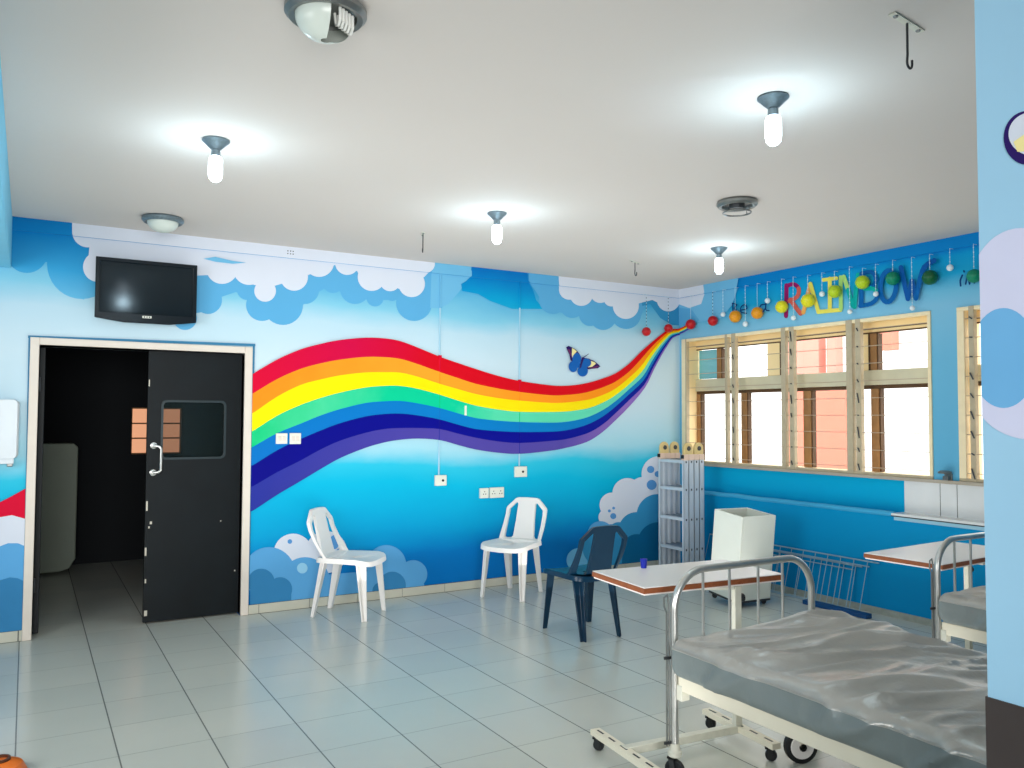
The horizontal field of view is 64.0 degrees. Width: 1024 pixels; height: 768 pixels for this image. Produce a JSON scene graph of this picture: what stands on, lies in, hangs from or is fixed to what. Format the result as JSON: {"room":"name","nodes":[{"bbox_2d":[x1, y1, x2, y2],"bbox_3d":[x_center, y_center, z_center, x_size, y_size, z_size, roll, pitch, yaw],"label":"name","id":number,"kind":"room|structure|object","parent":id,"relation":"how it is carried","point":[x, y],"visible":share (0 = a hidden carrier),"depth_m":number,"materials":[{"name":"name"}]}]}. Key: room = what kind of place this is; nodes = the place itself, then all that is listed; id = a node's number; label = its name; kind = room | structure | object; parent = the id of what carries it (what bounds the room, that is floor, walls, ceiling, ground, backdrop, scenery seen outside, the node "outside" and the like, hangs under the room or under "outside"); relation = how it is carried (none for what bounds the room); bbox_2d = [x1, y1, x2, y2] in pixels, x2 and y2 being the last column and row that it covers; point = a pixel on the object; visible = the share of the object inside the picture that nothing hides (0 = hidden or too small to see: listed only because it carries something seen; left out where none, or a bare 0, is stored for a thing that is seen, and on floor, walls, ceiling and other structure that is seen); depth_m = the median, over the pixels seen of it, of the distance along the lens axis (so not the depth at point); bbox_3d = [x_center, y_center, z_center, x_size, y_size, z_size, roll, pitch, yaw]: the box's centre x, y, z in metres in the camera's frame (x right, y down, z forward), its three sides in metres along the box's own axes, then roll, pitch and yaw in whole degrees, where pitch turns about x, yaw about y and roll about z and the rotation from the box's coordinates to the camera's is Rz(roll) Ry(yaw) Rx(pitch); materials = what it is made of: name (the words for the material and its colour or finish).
{"room":"hospital room","nodes":[
{"label":"hospital room","id":0,"kind":"room"},
{"bbox_2d":[39,347,223,564],"bbox_3d":[-4.283,0.518,8.694,6.900,2.700,0.150,2,-3,-31],"label":"wall","id":1,"kind":"structure","parent":0,"point":[91,395],"depth_m":8.62,"materials":[{"name":"paint"}]},
{"bbox_2d":[131,408,181,453],"bbox_3d":[-3.881,0.509,8.929,0.520,0.506,0.035,2,-3,-31],"label":"window","id":2,"kind":"structure","parent":1,"relation":"in","point":[172,418],"depth_m":8.98,"materials":[{"name":"orange glass"}]},
{"bbox_2d":[0,216,688,631],"bbox_3d":[-1.820,0.342,6.503,8.900,2.892,0.419,2,-3,-31],"label":"wall","id":3,"kind":"structure","parent":0,"point":[346,359],"depth_m":7.00,"materials":[{"name":"paint"}]},
{"bbox_2d":[0,58,11,267],"bbox_3d":[-1.210,-1.133,1.443,0.430,0.355,9.440,2,-3,-31],"label":"trim","id":4,"kind":"structure","parent":3,"relation":"attached to","point":[5,194],"depth_m":4.20,"materials":[{"name":"blue paint"}]},
{"bbox_2d":[0,400,19,466],"bbox_3d":[-3.426,0.330,5.499,0.195,0.450,0.105,2,-3,-31],"label":"soap dispenser","id":5,"kind":"object","parent":3,"relation":"attached to","point":[9,409],"visible":1,"depth_m":5.48,"materials":[{"name":"white plastic"}]},
{"bbox_2d":[0,458,13,466],"bbox_3d":[-3.428,0.528,5.499,0.140,0.055,0.085,2,-3,-31],"label":"outlet","id":6,"kind":"object","parent":5,"relation":"attached to","point":[9,461],"depth_m":5.48,"materials":[{"name":"white plastic"}]},
{"bbox_2d":[22,337,252,640],"bbox_3d":[-2.876,0.742,6.315,1.499,2.070,0.800,2,-3,-31],"label":"door","id":7,"kind":"structure","parent":3,"relation":"in","point":[191,562],"depth_m":6.18,"materials":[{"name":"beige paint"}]},
{"bbox_2d":[94,256,196,324],"bbox_3d":[-2.668,-0.663,5.976,0.676,0.456,0.128,2,-3,-31],"label":"television","id":8,"kind":"object","parent":3,"relation":"attached to","point":[126,290],"visible":1,"depth_m":5.92,"materials":[{"name":"black plastic"}]},
{"bbox_2d":[276,433,286,443],"bbox_3d":[-1.827,0.432,6.489,0.090,0.084,0.029,2,-3,-31],"label":"light switch","id":9,"kind":"object","parent":3,"relation":"attached to","point":[281,438],"visible":1,"depth_m":6.48,"materials":[{"name":"beige plastic"}]},
{"bbox_2d":[289,433,300,443],"bbox_3d":[-1.733,0.436,6.544,0.090,0.088,0.029,2,-3,-31],"label":"light switch","id":10,"kind":"object","parent":3,"relation":"attached to","point":[294,438],"visible":1,"depth_m":6.53,"materials":[{"name":"beige plastic"}]},
{"bbox_2d":[0,560,658,643],"bbox_3d":[-2.049,1.744,6.316,8.615,0.074,0.015,2,-3,-31],"label":"baseboard","id":11,"kind":"structure","parent":3,"relation":"attached to","point":[11,636],"depth_m":6.91,"materials":[{"name":"tile"}]},
{"bbox_2d":[438,274,441,474],"bbox_3d":[-0.638,-0.089,7.220,0.028,1.778,0.020,2,-3,-31],"label":"conduit","id":12,"kind":"object","parent":3,"relation":"attached to","point":[439,355],"visible":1,"depth_m":7.22,"materials":[{"name":"white plastic"}]},
{"bbox_2d":[434,475,446,485],"bbox_3d":[-0.627,0.846,7.183,0.112,0.092,0.029,2,-3,-31],"label":"wall socket","id":13,"kind":"object","parent":3,"relation":"attached to","point":[439,480],"visible":1,"depth_m":7.17,"materials":[{"name":"beige plastic"}]},
{"bbox_2d":[479,488,488,497],"bbox_3d":[-0.254,0.986,7.400,0.089,0.090,0.026,2,-3,-31],"label":"wall socket","id":14,"kind":"object","parent":3,"relation":"attached to","point":[483,492],"visible":1,"depth_m":7.39,"materials":[{"name":"beige plastic"}]},
{"bbox_2d":[489,487,503,497],"bbox_3d":[-0.141,0.990,7.467,0.147,0.095,0.026,2,-3,-31],"label":"wall socket","id":15,"kind":"object","parent":3,"relation":"attached to","point":[494,492],"visible":1,"depth_m":7.45,"materials":[{"name":"beige plastic"}]},
{"bbox_2d":[518,282,520,465],"bbox_3d":[0.071,-0.097,7.640,0.028,1.720,0.020,2,-3,-31],"label":"conduit","id":16,"kind":"object","parent":3,"relation":"attached to","point":[519,380],"visible":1,"depth_m":7.64,"materials":[{"name":"white plastic"}]},
{"bbox_2d":[514,466,526,476],"bbox_3d":[0.081,0.814,7.603,0.130,0.097,0.029,2,-3,-31],"label":"wall socket","id":17,"kind":"object","parent":3,"relation":"attached to","point":[519,471],"visible":1,"depth_m":7.59,"materials":[{"name":"beige plastic"}]},
{"bbox_2d":[642,294,650,335],"bbox_3d":[1.374,-0.707,8.378,0.095,0.434,0.098,2,-3,-31],"label":"ball","id":18,"kind":"object","parent":3,"relation":"attached to","point":[646,331],"visible":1,"depth_m":8.35,"materials":[{"name":"red plastic"}]},
{"bbox_2d":[664,296,672,331],"bbox_3d":[1.627,-0.726,8.529,0.092,0.381,0.096,2,-3,-31],"label":"ball","id":19,"kind":"object","parent":3,"relation":"attached to","point":[668,327],"visible":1,"depth_m":8.50,"materials":[{"name":"red plastic"}]},
{"bbox_2d":[0,0,978,288],"bbox_3d":[0.499,-1.336,2.464,9.100,0.150,9.840,2,-3,-31],"label":"ceiling","id":20,"kind":"structure","parent":0,"point":[607,134],"depth_m":3.85,"materials":[{"name":"paint"}]},
{"bbox_2d":[141,213,183,232],"bbox_3d":[-2.397,-1.091,5.621,0.270,0.104,0.270,2,-3,-31],"label":"flush ceiling light","id":21,"kind":"object","parent":20,"relation":"attached to","point":[158,222],"visible":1,"depth_m":5.55,"materials":[{"name":"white glass"}]},
{"bbox_2d":[202,136,229,181],"bbox_3d":[-1.462,-1.100,4.038,0.132,0.209,0.132,2,-3,-31],"label":"bulb","id":22,"kind":"object","parent":20,"relation":"attached to","point":[216,144],"visible":1,"depth_m":4.01,"materials":[{"name":"white glass"}]},
{"bbox_2d":[284,0,366,43],"bbox_3d":[-0.620,-1.200,2.724,0.270,0.116,0.270,2,-3,-31],"label":"flush ceiling light","id":23,"kind":"object","parent":20,"relation":"attached to","point":[321,21],"visible":1,"depth_m":2.68,"materials":[{"name":"metal"}]},
{"bbox_2d":[421,232,424,252],"bbox_3d":[-0.661,-1.046,6.077,0.024,0.142,0.105,1,-2,-11],"label":"ceiling hook","id":24,"kind":"object","parent":20,"relation":"attached to","point":[422,233],"visible":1,"depth_m":6.07,"materials":[{"name":"grey metal"}]},
{"bbox_2d":[487,211,506,243],"bbox_3d":[-0.101,-1.036,5.457,0.132,0.209,0.132,2,-3,-31],"label":"bulb","id":25,"kind":"object","parent":20,"relation":"attached to","point":[496,216],"visible":1,"depth_m":5.43,"materials":[{"name":"white glass"}]},
{"bbox_2d":[711,246,727,273],"bbox_3d":[1.656,-0.984,6.548,0.132,0.209,0.132,2,-3,-31],"label":"bulb","id":26,"kind":"object","parent":20,"relation":"attached to","point":[719,250],"visible":1,"depth_m":6.52,"materials":[{"name":"white glass"}]},
{"bbox_2d":[716,196,757,216],"bbox_3d":[1.411,-1.107,5.133,0.250,0.079,0.250,2,-3,-31],"label":"flush ceiling light","id":27,"kind":"object","parent":20,"relation":"attached to","point":[737,203],"visible":1,"depth_m":5.09,"materials":[{"name":"metal"}]},
{"bbox_2d":[757,91,788,145],"bbox_3d":[1.107,-1.113,3.468,0.132,0.209,0.132,2,-3,-31],"label":"bulb","id":28,"kind":"object","parent":20,"relation":"attached to","point":[772,100],"visible":1,"depth_m":3.44,"materials":[{"name":"white glass"}]},
{"bbox_2d":[888,11,924,69],"bbox_3d":[1.356,-1.162,2.809,0.210,0.162,0.024,2,-3,-39],"label":"ceiling hook","id":29,"kind":"object","parent":20,"relation":"attached to","point":[909,24],"visible":1,"depth_m":2.81,"materials":[{"name":"beige metal"}]},
{"bbox_2d":[0,559,986,767],"bbox_3d":[-0.207,1.731,3.706,9.300,0.100,12.900,2,-3,-31],"label":"floor","id":30,"kind":"structure","parent":0,"point":[460,678],"depth_m":4.75,"materials":[{"name":"grey tile"}]},
{"bbox_2d":[0,754,27,767],"bbox_3d":[-2.179,1.627,3.481,0.208,0.074,0.208,2,-3,-31],"label":"bowl","id":31,"kind":"object","parent":30,"relation":"on","point":[6,760],"visible":1,"depth_m":3.49,"materials":[{"name":"plastic"}]},
{"bbox_2d":[40,442,77,573],"bbox_3d":[-5.144,1.184,7.701,1.839,1.240,0.400,2,-3,-31],"label":"cabinet","id":32,"kind":"object","parent":30,"relation":"on","point":[60,459],"visible":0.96,"depth_m":7.92,"materials":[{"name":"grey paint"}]},
{"bbox_2d":[307,507,385,621],"bbox_3d":[-1.287,1.379,6.372,0.537,0.814,0.449,0,-2,13],"label":"plastic chair","id":33,"kind":"object","parent":30,"relation":"on","point":[362,559],"visible":1,"depth_m":6.36,"materials":[{"name":"white plastic"}]},
{"bbox_2d":[480,497,546,601],"bbox_3d":[0.025,1.415,7.114,0.449,0.814,0.537,-1,-3,28],"label":"plastic chair","id":34,"kind":"object","parent":30,"relation":"on","point":[523,539],"visible":1,"depth_m":7.18,"materials":[{"name":"white plastic"}]},
{"bbox_2d":[543,525,627,641],"bbox_3d":[0.522,1.380,5.863,0.449,0.786,0.537,2,-3,-29],"label":"plastic chair","id":35,"kind":"object","parent":30,"relation":"on","point":[601,552],"visible":0.84,"depth_m":5.69,"materials":[{"name":"plastic"}]},
{"bbox_2d":[657,441,704,564],"bbox_3d":[1.623,1.209,7.869,0.267,1.301,0.374,2,-3,-31],"label":"ladder","id":36,"kind":"object","parent":30,"relation":"on","point":[692,546],"visible":0.84,"depth_m":7.79,"materials":[{"name":"metal"}]},
{"bbox_2d":[590,559,780,767],"bbox_3d":[0.844,1.302,3.853,0.929,0.780,0.657,1,-3,-25],"label":"table","id":37,"kind":"object","parent":30,"relation":"on","point":[654,579],"visible":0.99,"depth_m":3.81,"materials":[{"name":"white laminate"}]},
{"bbox_2d":[640,558,646,567],"bbox_3d":[0.659,0.897,4.096,0.036,0.045,0.036,2,-3,-31],"label":"cup","id":38,"kind":"object","parent":37,"relation":"on","point":[643,561],"visible":1,"depth_m":4.08,"materials":[{"name":"blue plastic"}]},
{"bbox_2d":[709,508,775,603],"bbox_3d":[1.908,1.430,6.793,0.371,0.773,0.399,1,-3,-27],"label":"locker","id":39,"kind":"object","parent":30,"relation":"on","point":[738,533],"visible":0.63,"depth_m":6.67,"materials":[{"name":"white metal"}]},
{"bbox_2d":[663,555,902,767],"bbox_3d":[1.557,1.154,2.839,0.942,0.996,2.080,2,-3,-30],"label":"hospital bed","id":40,"kind":"object","parent":30,"relation":"on","point":[801,745],"visible":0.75,"depth_m":3.47,"materials":[{"name":"metal"}]},
{"bbox_2d":[671,609,987,767],"bbox_3d":[1.562,1.095,2.845,1.022,0.225,1.958,2,-3,-30],"label":"mattress","id":41,"kind":"object","parent":40,"relation":"on","point":[883,690],"visible":0.9,"depth_m":2.94,"materials":[{"name":"grey plastic"}]},
{"bbox_2d":[705,533,879,610],"bbox_3d":[2.355,1.628,7.177,0.125,0.398,1.853,2,-3,-31],"label":"rail","id":42,"kind":"object","parent":30,"relation":"on","point":[791,548],"visible":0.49,"depth_m":6.81,"materials":[{"name":"metal"}]},
{"bbox_2d":[770,550,862,609],"bbox_3d":[2.427,1.653,7.107,0.098,0.343,1.340,2,-3,-31],"label":"rail","id":43,"kind":"object","parent":30,"relation":"on","point":[810,561],"visible":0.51,"depth_m":6.86,"materials":[{"name":"metal"}]},
{"bbox_2d":[803,599,871,618],"bbox_3d":[2.584,1.792,6.531,0.070,0.035,0.600,2,-3,-31],"label":"board","id":44,"kind":"object","parent":30,"relation":"on","point":[856,613],"visible":0.84,"depth_m":6.46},
{"bbox_2d":[864,541,984,649],"bbox_3d":[2.676,1.385,4.960,0.924,0.720,0.590,2,-3,-34],"label":"table","id":45,"kind":"object","parent":30,"relation":"on","point":[919,555],"visible":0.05,"depth_m":4.91,"materials":[{"name":"white laminate"}]},
{"bbox_2d":[929,532,986,643],"bbox_3d":[3.177,1.200,3.787,0.942,0.996,2.080,2,-3,-31],"label":"hospital bed","id":46,"kind":"object","parent":30,"relation":"on","point":[944,632],"visible":0.22,"depth_m":4.42,"materials":[{"name":"beige paint"}]},
{"bbox_2d":[938,585,986,631],"bbox_3d":[3.181,1.141,3.793,1.022,0.225,1.958,2,-3,-31],"label":"mattress","id":47,"kind":"object","parent":46,"relation":"on","point":[967,607],"visible":0.35,"depth_m":4.28,"materials":[{"name":"grey plastic"}]},
{"bbox_2d":[679,232,985,621],"bbox_3d":[3.396,0.344,6.010,0.423,2.892,12.700,2,-3,-31],"label":"wall","id":48,"kind":"structure","parent":0,"point":[852,517],"depth_m":6.64,"materials":[{"name":"paint"}]},
{"bbox_2d":[685,295,695,328],"bbox_3d":[1.846,-0.741,8.461,0.108,0.355,0.108,2,-3,-31],"label":"ball","id":49,"kind":"object","parent":48,"relation":"attached to","point":[690,324],"visible":1,"depth_m":8.42,"materials":[{"name":"red plastic"}]},
{"bbox_2d":[708,291,717,325],"bbox_3d":[2.007,-0.755,8.189,0.105,0.348,0.105,2,-3,-31],"label":"ball","id":50,"kind":"object","parent":48,"relation":"attached to","point":[712,320],"visible":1,"depth_m":8.15,"materials":[{"name":"red plastic"}]},
{"bbox_2d":[729,287,741,322],"bbox_3d":[2.161,-0.767,7.930,0.121,0.344,0.121,2,-3,-31],"label":"ball","id":51,"kind":"object","parent":48,"relation":"attached to","point":[735,316],"visible":1,"depth_m":7.89,"materials":[{"name":"orange plastic"}]},
{"bbox_2d":[743,285,747,326],"bbox_3d":[2.235,-0.744,7.822,0.071,0.397,0.051,2,-3,-31],"label":"ball","id":52,"kind":"object","parent":48,"relation":"attached to","point":[745,323],"visible":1,"depth_m":7.80,"materials":[{"name":"white plastic"}]},
{"bbox_2d":[751,283,763,318],"bbox_3d":[2.303,-0.779,7.690,0.118,0.339,0.118,2,-3,-31],"label":"ball","id":53,"kind":"object","parent":48,"relation":"attached to","point":[756,312],"visible":1,"depth_m":7.65,"materials":[{"name":"orange plastic"}]},
{"bbox_2d":[765,281,769,302],"bbox_3d":[2.375,-0.849,7.591,0.070,0.206,0.050,2,-3,-31],"label":"ball","id":54,"kind":"object","parent":48,"relation":"attached to","point":[767,300],"visible":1,"depth_m":7.58,"materials":[{"name":"white plastic"}]},
{"bbox_2d":[775,279,787,312],"bbox_3d":[2.450,-0.801,7.442,0.117,0.314,0.117,2,-3,-31],"label":"ball","id":55,"kind":"object","parent":48,"relation":"attached to","point":[781,306],"visible":1,"depth_m":7.40,"materials":[{"name":"yellow plastic"}]},
{"bbox_2d":[791,289,795,319],"bbox_3d":[2.526,-0.765,7.334,0.068,0.394,0.044,2,-3,-31],"label":"ball","id":56,"kind":"object","parent":48,"relation":"attached to","point":[793,317],"visible":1,"depth_m":7.31,"materials":[{"name":"white plastic"}]},
{"bbox_2d":[681,311,933,478],"bbox_3d":[2.610,0.130,7.491,0.320,1.285,2.765,2,-3,-31],"label":"window","id":57,"kind":"structure","parent":48,"relation":"in","point":[864,352],"depth_m":7.40,"materials":[{"name":"beige paint"}]},
{"bbox_2d":[801,275,814,307],"bbox_3d":[2.598,-0.815,7.192,0.124,0.289,0.124,2,-3,-31],"label":"ball","id":58,"kind":"object","parent":48,"relation":"attached to","point":[807,300],"visible":1,"depth_m":7.15,"materials":[{"name":"yellow plastic"}]},
{"bbox_2d":[681,463,983,486],"bbox_3d":[2.792,0.761,6.886,0.050,0.025,3.950,2,-3,-31],"label":"trim","id":59,"kind":"structure","parent":48,"relation":"attached to","point":[705,464],"depth_m":6.76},
{"bbox_2d":[828,271,841,297],"bbox_3d":[2.740,-0.846,6.955,0.113,0.232,0.113,2,-3,-31],"label":"ball","id":60,"kind":"object","parent":48,"relation":"attached to","point":[834,291],"visible":1,"depth_m":6.92,"materials":[{"name":"plastic"}]},
{"bbox_2d":[847,266,852,313],"bbox_3d":[2.824,-0.781,6.832,0.066,0.400,0.041,2,-3,-31],"label":"ball","id":61,"kind":"object","parent":48,"relation":"attached to","point":[849,311],"visible":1,"depth_m":6.82,"materials":[{"name":"white plastic"}]},
{"bbox_2d":[771,583,941,626],"bbox_3d":[4.053,1.705,4.451,0.012,0.050,9.440,2,-3,-31],"label":"baseboard","id":62,"kind":"structure","parent":48,"relation":"attached to","point":[903,616],"depth_m":6.53,"materials":[{"name":"concrete"}]},
{"bbox_2d":[855,268,869,288],"bbox_3d":[2.877,-0.867,6.723,0.116,0.176,0.116,2,-3,-31],"label":"ball","id":63,"kind":"object","parent":48,"relation":"attached to","point":[862,282],"visible":1,"depth_m":6.68,"materials":[{"name":"yellow plastic"}]},
{"bbox_2d":[873,264,878,296],"bbox_3d":[2.949,-0.838,6.623,0.067,0.267,0.043,2,-3,-31],"label":"ball","id":64,"kind":"object","parent":48,"relation":"attached to","point":[875,293],"visible":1,"depth_m":6.61,"materials":[{"name":"white plastic"}]},
{"bbox_2d":[885,260,899,284],"bbox_3d":[3.017,-0.883,6.488,0.112,0.202,0.112,2,-3,-31],"label":"ball","id":65,"kind":"object","parent":48,"relation":"attached to","point":[892,278],"visible":1,"depth_m":6.45,"materials":[{"name":"green plastic"}]},
{"bbox_2d":[910,257,914,310],"bbox_3d":[3.110,-0.777,6.351,0.065,0.418,0.038,2,-3,-31],"label":"ball","id":66,"kind":"object","parent":48,"relation":"attached to","point":[912,307],"visible":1,"depth_m":6.34,"materials":[{"name":"white plastic"}]},
{"bbox_2d":[921,254,937,284],"bbox_3d":[3.174,-0.871,6.221,0.116,0.238,0.116,2,-3,-31],"label":"ball","id":67,"kind":"object","parent":48,"relation":"attached to","point":[929,277],"visible":1,"depth_m":6.18,"materials":[{"name":"green plastic"}]},
{"bbox_2d":[938,470,952,480],"bbox_3d":[3.217,0.693,6.083,0.097,0.104,0.096,2,-3,-31],"label":"wall bracket","id":68,"kind":"object","parent":48,"relation":"attached to","point":[948,475],"visible":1,"depth_m":6.08,"materials":[{"name":"metal"}]},
{"bbox_2d":[946,248,953,270],"bbox_3d":[3.264,-0.925,6.092,0.070,0.171,0.048,2,-3,-31],"label":"ball","id":69,"kind":"object","parent":48,"relation":"attached to","point":[949,267],"visible":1,"depth_m":6.07,"materials":[{"name":"white plastic"}]},
{"bbox_2d":[956,305,983,482],"bbox_3d":[3.668,0.061,5.705,0.319,1.285,0.980,2,-3,-31],"label":"window","id":70,"kind":"structure","parent":48,"relation":"in","point":[968,317],"depth_m":6.01,"materials":[{"name":"beige paint"}]},
{"bbox_2d":[966,244,979,282],"bbox_3d":[3.345,-0.874,5.932,0.102,0.284,0.102,2,-3,-31],"label":"ball","id":71,"kind":"object","parent":48,"relation":"attached to","point":[972,276],"visible":0.93,"depth_m":5.90,"materials":[{"name":"green plastic"}]},
{"bbox_2d":[702,329,983,477],"bbox_3d":[3.831,-0.444,12.461,0.550,7.000,14.500,2,-3,-31],"label":"neighbouring building","id":72,"kind":"structure","parent":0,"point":[767,404],"depth_m":11.07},
{"bbox_2d":[974,0,1023,767],"bbox_3d":[1.302,0.163,1.819,0.248,2.892,0.382,2,-3,-31],"label":"wall pillar","id":73,"kind":"structure","parent":0,"point":[999,24],"depth_m":1.88,"materials":[{"name":"blue paint"}]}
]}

